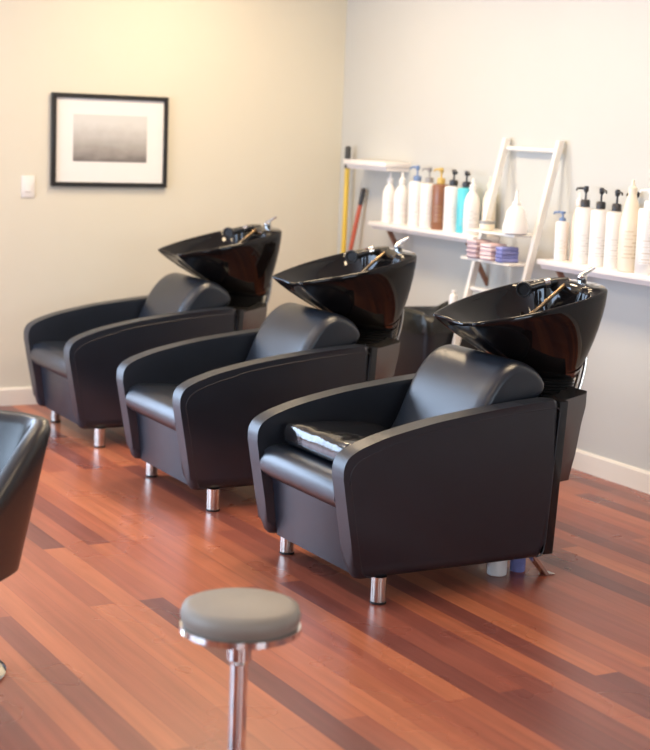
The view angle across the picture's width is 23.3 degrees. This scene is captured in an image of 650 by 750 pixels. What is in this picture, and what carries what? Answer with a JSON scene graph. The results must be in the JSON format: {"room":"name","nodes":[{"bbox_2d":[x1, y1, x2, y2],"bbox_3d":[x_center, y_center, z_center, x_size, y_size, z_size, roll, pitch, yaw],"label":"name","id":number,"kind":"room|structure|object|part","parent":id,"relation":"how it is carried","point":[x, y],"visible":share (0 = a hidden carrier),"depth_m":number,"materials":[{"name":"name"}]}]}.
{"room":"salon","nodes":[
{"label":"salon","id":0,"kind":"room"},
{"bbox_2d":[0,0,346,387],"bbox_3d":[-3.076,-1.104,7.677,7.413,2.700,0.100,-3,11,-29],"label":"wall","id":1,"kind":"structure","parent":0,"point":[254,89],"depth_m":8.83,"materials":[{"name":"beige paint"}]},
{"bbox_2d":[0,386,37,405],"bbox_3d":[-3.147,0.191,7.808,7.299,0.098,0.014,-3,11,-29],"label":"baseboard","id":2,"kind":"structure","parent":1,"relation":"attached to","point":[10,396],"depth_m":8.62,"materials":[{"name":"paint"}]},
{"bbox_2d":[21,176,34,196],"bbox_3d":[-1.595,-1.012,8.470,0.074,0.116,0.012,-3,11,-29],"label":"light switch","id":3,"kind":"object","parent":1,"relation":"attached to","point":[27,182],"visible":1,"depth_m":8.47,"materials":[{"name":"plastic"}]},
{"bbox_2d":[50,92,168,187],"bbox_3d":[-1.177,-1.283,8.648,0.676,0.500,0.027,-3,11,-29],"label":"framed picture","id":4,"kind":"object","parent":1,"relation":"attached to","point":[98,140],"visible":1,"depth_m":8.64,"materials":[{"name":"black wood"}]},
{"bbox_2d":[73,114,146,162],"bbox_3d":[-1.177,-1.297,8.645,0.430,0.253,0.002,-3,11,-29],"label":"print","id":5,"kind":"object","parent":4,"relation":"attached to","point":[97,138],"depth_m":8.64},
{"bbox_2d":[0,404,649,749],"bbox_3d":[-0.757,1.025,3.726,7.413,0.060,9.817,-3,11,-29],"label":"floor","id":6,"kind":"structure","parent":0,"point":[95,655],"depth_m":4.99,"materials":[{"name":"brown wood"}]},
{"bbox_2d":[0,410,50,679],"bbox_3d":[-1.119,0.487,4.471,0.615,0.735,0.502,5,9,14],"label":"chair","id":7,"kind":"object","parent":6,"relation":"on","point":[24,437],"visible":1,"depth_m":4.41,"materials":[{"name":"leather"}]},
{"bbox_2d":[24,216,281,447],"bbox_3d":[-0.834,-0.268,8.044,1.226,1.105,0.715,-3,10,-28],"label":"chair","id":8,"kind":"object","parent":6,"relation":"on","point":[75,355],"visible":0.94,"depth_m":7.92,"materials":[{"name":"black leather"}]},
{"bbox_2d":[31,341,66,378],"bbox_3d":[-1.124,-0.079,7.921,0.557,0.118,0.546,-3,10,-28],"label":"seat cushion","id":9,"kind":"object","parent":8,"relation":"on","point":[49,357],"depth_m":7.86,"materials":[{"name":"black leather"}]},
{"bbox_3d":[-1.401,0.195,8.200,0.054,0.088,0.054,-3,10,-28],"label":"leg","id":10,"kind":"part","parent":8,"relation":"part of","materials":[{"name":"metal"}]},
{"bbox_3d":[-0.995,0.081,8.021,0.768,0.223,0.547,-3,10,-28],"label":"panel","id":11,"kind":"part","parent":8,"relation":"part of","materials":[{"name":"black leather"}]},
{"bbox_3d":[-1.142,-0.136,8.262,0.878,0.574,0.078,-3,10,-28],"label":"armrest","id":12,"kind":"part","parent":8,"relation":"part of","materials":[{"name":"black leather"}]},
{"bbox_3d":[-1.090,0.299,7.629,0.054,0.088,0.054,-3,10,-28],"label":"leg","id":13,"kind":"part","parent":8,"relation":"part of","materials":[{"name":"metal"}]},
{"bbox_3d":[-0.846,-0.036,7.719,0.878,0.574,0.078,-3,10,-28],"label":"armrest","id":14,"kind":"part","parent":8,"relation":"part of","materials":[{"name":"black leather"}]},
{"bbox_3d":[-0.781,-0.280,8.071,0.445,0.446,0.504,-3,10,-28],"label":"backrest","id":15,"kind":"part","parent":8,"relation":"part of","materials":[{"name":"black leather"}]},
{"bbox_2d":[158,216,281,295],"bbox_3d":[-0.541,-0.621,8.138,0.592,0.415,0.496,-3,11,-29],"label":"basin","id":16,"kind":"object","parent":8,"relation":"in","point":[238,261],"depth_m":8.03,"materials":[{"name":"black ceramic"}]},
{"bbox_3d":[-0.605,-0.106,8.199,0.069,0.555,0.686,-3,10,-28],"label":"panel","id":17,"kind":"part","parent":8,"relation":"part of","materials":[{"name":"black leather"}]},
{"bbox_2d":[238,302,266,329],"bbox_3d":[-0.489,-0.216,8.242,0.215,0.347,0.400,-3,10,-28],"label":"base","id":18,"kind":"object","parent":8,"relation":"in","point":[255,313],"depth_m":8.08,"materials":[{"name":"metal"}]},
{"bbox_2d":[179,588,300,749],"bbox_3d":[-0.210,0.769,3.829,0.310,0.454,0.310,-3,11,-29],"label":"stool","id":19,"kind":"object","parent":6,"relation":"on","point":[240,621],"visible":1,"depth_m":3.74,"materials":[{"name":"grey leather"}]},
{"bbox_3d":[-0.203,0.574,3.797,0.292,0.059,0.292,-3,11,-29],"label":"seat","id":20,"kind":"part","parent":19,"relation":"part of","materials":[{"name":"grey leather"}]},
{"bbox_2d":[116,237,416,511],"bbox_3d":[-0.207,-0.058,6.902,1.226,1.105,0.715,-3,10,-28],"label":"chair","id":21,"kind":"object","parent":6,"relation":"on","point":[188,407],"visible":0.92,"depth_m":6.76,"materials":[{"name":"black leather"}]},
{"bbox_3d":[-0.774,0.404,7.054,0.054,0.088,0.054,-3,10,-28],"label":"leg","id":22,"kind":"part","parent":21,"relation":"part of","materials":[{"name":"metal"}]},
{"bbox_2d":[125,383,179,430],"bbox_3d":[-0.496,0.131,6.777,0.557,0.118,0.546,-3,10,-28],"label":"seat cushion","id":23,"kind":"object","parent":21,"relation":"on","point":[153,403],"depth_m":6.71,"materials":[{"name":"black leather"}]},
{"bbox_3d":[-0.367,0.290,6.877,0.768,0.223,0.547,-3,10,-28],"label":"panel","id":24,"kind":"part","parent":21,"relation":"part of","materials":[{"name":"black leather"}]},
{"bbox_3d":[-0.516,0.074,7.117,0.878,0.574,0.078,-3,10,-28],"label":"armrest","id":25,"kind":"part","parent":21,"relation":"part of","materials":[{"name":"black leather"}]},
{"bbox_3d":[-0.460,0.509,6.485,0.054,0.088,0.054,-3,10,-28],"label":"leg","id":26,"kind":"part","parent":21,"relation":"part of","materials":[{"name":"metal"}]},
{"bbox_3d":[-0.217,0.173,6.576,0.878,0.574,0.078,-3,10,-28],"label":"armrest","id":27,"kind":"part","parent":21,"relation":"part of","materials":[{"name":"black leather"}]},
{"bbox_3d":[-0.154,-0.071,6.928,0.445,0.446,0.504,-3,10,-28],"label":"backrest","id":28,"kind":"part","parent":21,"relation":"part of","materials":[{"name":"black leather"}]},
{"bbox_2d":[272,237,416,330],"bbox_3d":[0.086,-0.412,6.997,0.591,0.415,0.496,-3,11,-29],"label":"basin","id":29,"kind":"object","parent":21,"relation":"in","point":[366,289],"depth_m":6.90,"materials":[{"name":"black ceramic"}]},
{"bbox_3d":[0.022,0.103,7.057,0.069,0.555,0.686,-3,10,-28],"label":"panel","id":30,"kind":"part","parent":21,"relation":"part of","materials":[{"name":"black leather"}]},
{"bbox_2d":[365,337,399,379],"bbox_3d":[0.137,-0.007,7.101,0.215,0.347,0.400,-3,10,-28],"label":"base","id":31,"kind":"object","parent":21,"relation":"in","point":[388,348],"depth_m":6.94,"materials":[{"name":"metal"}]},
{"bbox_2d":[341,146,350,252],"bbox_3d":[0.100,-0.617,9.313,0.042,1.460,0.230,-3,11,-29],"label":"broom","id":32,"kind":"object","parent":6,"relation":"on","point":[347,148],"visible":0.31,"depth_m":9.23,"materials":[{"name":"yellow paint"}]},
{"bbox_2d":[348,188,365,249],"bbox_3d":[0.043,-0.493,9.270,0.352,1.227,0.124,9,11,37],"label":"broom","id":33,"kind":"object","parent":6,"relation":"on","point":[363,190],"visible":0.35,"depth_m":9.14,"materials":[{"name":"red paint"}]},
{"bbox_3d":[0.109,-0.546,9.245,0.198,0.915,0.026,7,10,25],"label":"handle","id":34,"kind":"part","parent":33,"relation":"part of","materials":[{"name":"red paint"}]},
{"bbox_2d":[248,266,607,604],"bbox_3d":[0.428,0.154,5.744,1.226,1.105,0.715,-3,11,-29],"label":"chair","id":35,"kind":"object","parent":6,"relation":"on","point":[472,459],"visible":1,"depth_m":5.55,"materials":[{"name":"black leather"}]},
{"bbox_3d":[-0.141,0.617,5.890,0.054,0.088,0.054,-3,11,-29],"label":"leg","id":36,"kind":"part","parent":35,"relation":"part of","materials":[{"name":"metal"}]},
{"bbox_2d":[260,443,335,506],"bbox_3d":[0.141,0.343,5.616,0.557,0.118,0.546,-3,11,-29],"label":"seat cushion","id":37,"kind":"object","parent":35,"relation":"on","point":[307,475],"depth_m":5.51,"materials":[{"name":"black leather"}]},
{"bbox_3d":[0.269,0.502,5.718,0.768,0.223,0.547,-3,11,-29],"label":"panel","id":38,"kind":"part","parent":35,"relation":"part of","materials":[{"name":"black leather"}]},
{"bbox_3d":[0.117,0.286,5.956,0.878,0.574,0.078,-3,11,-29],"label":"armrest","id":39,"kind":"part","parent":35,"relation":"part of","materials":[{"name":"black leather"}]},
{"bbox_2d":[284,420,387,461],"bbox_3d":[0.113,0.242,5.607,0.362,0.106,0.471,-3,11,-29],"label":"cushion","id":40,"kind":"object","parent":35,"relation":"on","point":[324,439],"visible":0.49,"depth_m":5.57,"materials":[{"name":"black leather"}]},
{"bbox_3d":[0.181,0.721,5.325,0.054,0.088,0.054,-3,11,-29],"label":"leg","id":41,"kind":"part","parent":35,"relation":"part of","materials":[{"name":"metal"}]},
{"bbox_3d":[0.422,0.385,5.419,0.878,0.574,0.078,-3,11,-29],"label":"armrest","id":42,"kind":"part","parent":35,"relation":"part of","materials":[{"name":"black leather"}]},
{"bbox_3d":[0.480,0.141,5.772,0.445,0.446,0.504,-3,11,-29],"label":"backrest","id":43,"kind":"part","parent":35,"relation":"part of","materials":[{"name":"black leather"}]},
{"bbox_2d":[433,266,607,378],"bbox_3d":[0.719,-0.201,5.845,0.589,0.415,0.496,-3,11,-29],"label":"basin","id":44,"kind":"object","parent":35,"relation":"in","point":[540,328],"depth_m":5.76,"materials":[{"name":"black ceramic"}]},
{"bbox_3d":[0.777,0.683,5.726,0.120,0.094,0.040,-3,11,-29],"label":"leg","id":45,"kind":"part","parent":35,"relation":"part of","materials":[{"name":"wood"}]},
{"bbox_3d":[0.655,0.314,5.903,0.069,0.555,0.686,-3,11,-29],"label":"panel","id":46,"kind":"part","parent":35,"relation":"part of","materials":[{"name":"black leather"}]},
{"bbox_2d":[392,301,477,376],"bbox_3d":[0.558,-0.020,8.157,0.377,0.688,0.422,-3,11,-29],"label":"trash bin","id":47,"kind":"object","parent":6,"relation":"on","point":[421,334],"visible":0.28,"depth_m":7.97,"materials":[{"name":"plastic"}]},
{"bbox_2d":[449,290,457,303],"bbox_3d":[0.649,-0.370,7.981,0.044,0.120,0.044,-3,11,-29],"label":"bottle","id":48,"kind":"object","parent":47,"relation":"in","point":[453,297],"visible":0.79,"depth_m":7.96,"materials":[{"name":"white plastic"}]},
{"bbox_2d":[487,561,506,576],"bbox_3d":[0.626,0.672,5.719,0.072,0.105,0.072,-3,11,-29],"label":"bottle","id":49,"kind":"object","parent":6,"relation":"on","point":[496,569],"visible":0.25,"depth_m":5.69,"materials":[{"name":"white plastic"}]},
{"bbox_2d":[452,138,564,345],"bbox_3d":[0.826,-0.377,7.725,0.403,1.550,0.462,-3,11,-29],"label":"ladder","id":50,"kind":"object","parent":6,"relation":"on","point":[536,236],"visible":0.47,"depth_m":7.62,"materials":[{"name":"white paint"}]},
{"bbox_2d":[466,239,491,258],"bbox_3d":[0.758,-0.620,7.753,0.100,0.089,0.090,-3,11,-29],"label":"folded towel","id":51,"kind":"object","parent":50,"relation":"on","point":[473,245],"visible":0.59,"depth_m":7.71,"materials":[{"name":"fabric"}]},
{"bbox_3d":[0.719,-0.411,7.912,0.403,1.550,0.026,-3,11,-29],"label":"rail","id":52,"kind":"part","parent":50,"relation":"part of","materials":[{"name":"white paint"}]},
{"bbox_2d":[479,220,494,229],"bbox_3d":[0.796,-0.736,7.747,0.080,0.045,0.080,-3,11,-29],"label":"tub","id":53,"kind":"object","parent":50,"relation":"on","point":[483,224],"visible":1,"depth_m":7.71,"materials":[{"name":"beige plastic"}]},
{"bbox_3d":[0.796,-0.751,7.745,0.080,0.014,0.080,-3,11,-29],"label":"lid","id":54,"kind":"part","parent":53,"relation":"part of","materials":[{"name":"grey plastic"}]},
{"bbox_2d":[479,243,506,260],"bbox_3d":[0.817,-0.597,7.651,0.100,0.081,0.100,-3,11,-29],"label":"folded towel","id":55,"kind":"object","parent":50,"relation":"on","point":[487,250],"visible":0.73,"depth_m":7.61,"materials":[{"name":"pink fabric"}]},
{"bbox_2d":[461,256,525,266],"bbox_3d":[0.839,-0.556,7.700,0.150,0.012,0.410,-3,11,-29],"label":"shelf","id":56,"kind":"object","parent":50,"relation":"on","point":[474,261],"depth_m":7.61,"materials":[{"name":"white paint"}]},
{"bbox_2d":[465,228,541,237],"bbox_3d":[0.868,-0.693,7.691,0.165,0.012,0.410,-3,11,-29],"label":"shelf","id":57,"kind":"object","parent":50,"relation":"on","point":[537,233],"depth_m":7.58,"materials":[{"name":"white paint"}]},
{"bbox_2d":[495,247,518,262],"bbox_3d":[0.874,-0.578,7.570,0.100,0.073,0.065,-3,11,-29],"label":"folded towel","id":58,"kind":"object","parent":50,"relation":"on","point":[503,254],"visible":1,"depth_m":7.54,"materials":[{"name":"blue fabric"}]},
{"bbox_2d":[502,190,527,234],"bbox_3d":[0.910,-0.775,7.508,0.124,0.208,0.124,-3,11,-29],"label":"bottle","id":59,"kind":"object","parent":50,"relation":"on","point":[515,222],"visible":1,"depth_m":7.47,"materials":[{"name":"white plastic"}]},
{"bbox_3d":[0.932,-0.343,7.538,0.403,1.550,0.026,-3,11,-29],"label":"rail","id":60,"kind":"part","parent":50,"relation":"part of","materials":[{"name":"white paint"}]},
{"bbox_2d":[510,558,525,572],"bbox_3d":[0.708,0.664,5.776,0.056,0.110,0.056,-3,11,-29],"label":"bottle","id":61,"kind":"object","parent":6,"relation":"on","point":[517,565],"visible":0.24,"depth_m":5.76,"materials":[{"name":"blue plastic"}]},
{"bbox_2d":[337,0,649,471],"bbox_3d":[2.508,-0.493,5.245,0.100,2.700,9.717,-3,11,-29],"label":"wall","id":62,"kind":"structure","parent":0,"point":[435,84],"depth_m":7.84,"materials":[{"name":"grey paint"}]},
{"bbox_2d":[344,159,409,171],"bbox_3d":[0.289,-1.181,8.880,0.164,0.050,0.460,-3,11,-29],"label":"wall shelf","id":63,"kind":"object","parent":62,"relation":"attached to","point":[377,165],"visible":0.94,"depth_m":8.74,"materials":[{"name":"paint"}]},
{"bbox_2d":[368,221,499,285],"bbox_3d":[0.560,-0.653,8.444,0.164,0.265,1.040,-3,11,-29],"label":"wall shelf","id":64,"kind":"object","parent":62,"relation":"attached to","point":[390,228],"visible":0.59,"depth_m":8.31,"materials":[{"name":"paint"}]},
{"bbox_2d":[381,172,395,222],"bbox_3d":[0.359,-0.988,8.771,0.080,0.277,0.081,-3,11,-29],"label":"bottle","id":65,"kind":"object","parent":64,"relation":"on","point":[388,193],"visible":0.88,"depth_m":8.74,"materials":[{"name":"white plastic"}]},
{"bbox_2d":[383,202,392,215],"bbox_3d":[0.356,-0.921,8.748,0.061,0.080,0.014,3,9,2],"label":"print","id":66,"kind":"object","parent":65,"relation":"attached to","point":[387,206],"depth_m":8.74,"materials":[{"name":"white"}]},
{"bbox_2d":[392,173,408,224],"bbox_3d":[0.421,-0.970,8.662,0.090,0.280,0.091,-3,11,-29],"label":"bottle","id":67,"kind":"object","parent":64,"relation":"on","point":[400,202],"visible":0.93,"depth_m":8.63,"materials":[{"name":"white plastic"}]},
{"bbox_2d":[395,203,407,217],"bbox_3d":[0.417,-0.902,8.634,0.069,0.081,0.015,3,9,2],"label":"print","id":68,"kind":"object","parent":67,"relation":"attached to","point":[401,209],"depth_m":8.63,"materials":[{"name":"white"}]},
{"bbox_2d":[407,165,424,226],"bbox_3d":[0.495,-0.969,8.529,0.088,0.327,0.088,3,9,5],"label":"pump bottle","id":69,"kind":"object","parent":64,"relation":"on","point":[415,185],"visible":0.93,"depth_m":8.50,"materials":[{"name":"white plastic"}]},
{"bbox_2d":[409,203,419,219],"bbox_3d":[0.491,-0.883,8.506,0.067,0.087,0.015,3,9,2],"label":"print","id":70,"kind":"object","parent":69,"relation":"attached to","point":[414,208],"depth_m":8.50,"materials":[{"name":"white"}]},
{"bbox_2d":[419,167,433,227],"bbox_3d":[0.553,-0.949,8.427,0.090,0.322,0.090,3,9,6],"label":"pump bottle","id":71,"kind":"object","parent":64,"relation":"on","point":[426,188],"visible":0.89,"depth_m":8.40,"materials":[{"name":"white plastic"}]},
{"bbox_2d":[421,205,431,220],"bbox_3d":[0.549,-0.863,8.403,0.069,0.085,0.015,3,9,2],"label":"print","id":72,"kind":"object","parent":71,"relation":"attached to","point":[425,209],"depth_m":8.40,"materials":[{"name":"white plastic"}]},
{"bbox_2d":[431,168,448,229],"bbox_3d":[0.609,-0.932,8.329,0.088,0.325,0.088,3,9,5],"label":"pump bottle","id":73,"kind":"object","parent":64,"relation":"on","point":[438,189],"visible":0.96,"depth_m":8.30,"materials":[{"name":"brown plastic"}]},
{"bbox_2d":[433,206,443,222],"bbox_3d":[0.605,-0.846,8.306,0.067,0.086,0.015,3,9,2],"label":"print","id":74,"kind":"object","parent":73,"relation":"attached to","point":[438,211],"depth_m":8.30,"materials":[{"name":"brown paper"}]},
{"bbox_2d":[443,170,461,231],"bbox_3d":[0.668,-0.910,8.226,0.092,0.320,0.092,9,12,37],"label":"pump bottle","id":75,"kind":"object","parent":64,"relation":"on","point":[450,194],"visible":0.91,"depth_m":8.20,"materials":[{"name":"white plastic"}]},
{"bbox_2d":[445,208,456,224],"bbox_3d":[0.663,-0.825,8.201,0.070,0.085,0.016,3,9,2],"label":"print","id":76,"kind":"object","parent":75,"relation":"attached to","point":[450,213],"depth_m":8.20,"materials":[{"name":"white"}]},
{"bbox_2d":[456,171,470,232],"bbox_3d":[0.725,-0.891,8.126,0.088,0.318,0.088,9,11,35],"label":"pump bottle","id":77,"kind":"object","parent":64,"relation":"on","point":[462,193],"visible":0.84,"depth_m":8.10,"materials":[{"name":"teal plastic"}]},
{"bbox_2d":[458,210,462,225],"bbox_3d":[0.720,-0.806,8.103,0.067,0.084,0.015,3,9,2],"label":"print","id":78,"kind":"object","parent":77,"relation":"attached to","point":[460,212],"depth_m":8.10,"materials":[{"name":"teal"}]},
{"bbox_2d":[462,178,479,234],"bbox_3d":[0.748,-0.858,8.026,0.084,0.287,0.085,-3,11,-29],"label":"bottle","id":79,"kind":"object","parent":64,"relation":"on","point":[471,212],"visible":1,"depth_m":8.00,"materials":[{"name":"white plastic"}]},
{"bbox_2d":[465,211,477,227],"bbox_3d":[0.744,-0.789,8.001,0.064,0.084,0.015,3,9,2],"label":"print","id":80,"kind":"object","parent":79,"relation":"attached to","point":[471,217],"depth_m":8.00,"materials":[{"name":"white"}]},
{"bbox_2d":[481,177,495,235],"bbox_3d":[0.834,-0.856,8.000,0.072,0.298,0.073,-3,11,-29],"label":"bottle","id":81,"kind":"object","parent":64,"relation":"on","point":[493,218],"visible":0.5,"depth_m":7.98,"materials":[{"name":"beige plastic"}]},
{"bbox_2d":[537,259,649,285],"bbox_3d":[1.310,-0.345,7.130,0.164,0.270,0.975,-3,11,-29],"label":"wall shelf","id":82,"kind":"object","parent":62,"relation":"attached to","point":[567,266],"visible":0.68,"depth_m":7.14,"materials":[{"name":"paint"}]},
{"bbox_2d":[553,211,568,260],"bbox_3d":[1.113,-0.661,7.464,0.064,0.232,0.091,-3,11,-29],"label":"pump bottle","id":83,"kind":"object","parent":82,"relation":"on","point":[561,227],"visible":1,"depth_m":7.43,"materials":[{"name":"white plastic"}]},
{"bbox_2d":[556,240,566,254],"bbox_3d":[1.116,-0.602,7.435,0.049,0.066,0.011,3,9,2],"label":"print","id":84,"kind":"object","parent":83,"relation":"attached to","point":[561,245],"depth_m":7.43,"materials":[{"name":"white paper"}]},
{"bbox_2d":[569,193,580,260],"bbox_3d":[1.189,-0.695,7.412,0.060,0.322,0.061,-3,11,-29],"label":"bottle","id":85,"kind":"object","parent":82,"relation":"on","point":[579,197],"visible":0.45,"depth_m":7.40,"materials":[{"name":"white plastic"}]},
{"bbox_2d":[572,186,593,263],"bbox_3d":[1.198,-0.695,7.296,0.087,0.358,0.087,3,9,2],"label":"pump bottle","id":86,"kind":"object","parent":82,"relation":"on","point":[582,213],"visible":0.94,"depth_m":7.27,"materials":[{"name":"white plastic"}]},
{"bbox_2d":[576,235,588,254],"bbox_3d":[1.194,-0.600,7.275,0.066,0.094,0.015,3,9,2],"label":"print","id":87,"kind":"object","parent":86,"relation":"attached to","point":[582,241],"depth_m":7.27,"materials":[{"name":"white"}]},
{"bbox_2d":[588,188,608,266],"bbox_3d":[1.254,-0.676,7.199,0.086,0.356,0.087,8,11,31],"label":"pump bottle","id":88,"kind":"object","parent":82,"relation":"on","point":[598,215],"visible":0.93,"depth_m":7.17,"materials":[{"name":"white plastic"}]},
{"bbox_2d":[591,237,604,257],"bbox_3d":[1.249,-0.581,7.178,0.066,0.093,0.015,3,9,2],"label":"print","id":89,"kind":"object","parent":88,"relation":"attached to","point":[597,243],"depth_m":7.18,"materials":[{"name":"white"}]},
{"bbox_2d":[603,190,622,268],"bbox_3d":[1.308,-0.657,7.104,0.086,0.354,0.087,8,11,31],"label":"pump bottle","id":90,"kind":"object","parent":82,"relation":"on","point":[613,218],"visible":0.9,"depth_m":7.08,"materials":[{"name":"white plastic"}]},
{"bbox_2d":[607,239,618,259],"bbox_3d":[1.303,-0.563,7.083,0.066,0.092,0.015,3,9,2],"label":"print","id":91,"kind":"object","parent":90,"relation":"attached to","point":[612,244],"depth_m":7.08,"materials":[{"name":"white"}]},
{"bbox_2d":[617,180,638,272],"bbox_3d":[1.349,-0.658,6.959,0.094,0.406,0.095,-3,11,-29],"label":"bottle","id":92,"kind":"object","parent":82,"relation":"on","point":[626,245],"visible":0.93,"depth_m":6.93,"materials":[{"name":"beige plastic"}]},
{"bbox_2d":[621,231,636,259],"bbox_3d":[1.344,-0.570,6.934,0.072,0.127,0.016,3,9,2],"label":"print","id":93,"kind":"object","parent":92,"relation":"attached to","point":[628,238],"depth_m":6.93,"materials":[{"name":"beige plastic"}]},
{"bbox_2d":[634,188,649,274],"bbox_3d":[1.407,-0.625,6.868,0.093,0.374,0.094,3,9,8],"label":"pump bottle","id":94,"kind":"object","parent":82,"relation":"on","point":[642,255],"visible":1,"depth_m":6.84,"materials":[{"name":"white plastic"}]},
{"bbox_2d":[639,240,649,264],"bbox_3d":[1.402,-0.531,6.844,0.072,0.104,0.016,3,9,2],"label":"print","id":95,"kind":"object","parent":94,"relation":"attached to","point":[644,245],"depth_m":6.84,"materials":[{"name":"white paper"}]},
{"bbox_2d":[572,448,649,493],"bbox_3d":[2.409,0.792,5.425,0.014,0.098,9.717,-3,11,-29],"label":"baseboard","id":96,"kind":"structure","parent":62,"relation":"attached to","point":[614,471],"depth_m":7.30,"materials":[{"name":"paint"}]}
]}

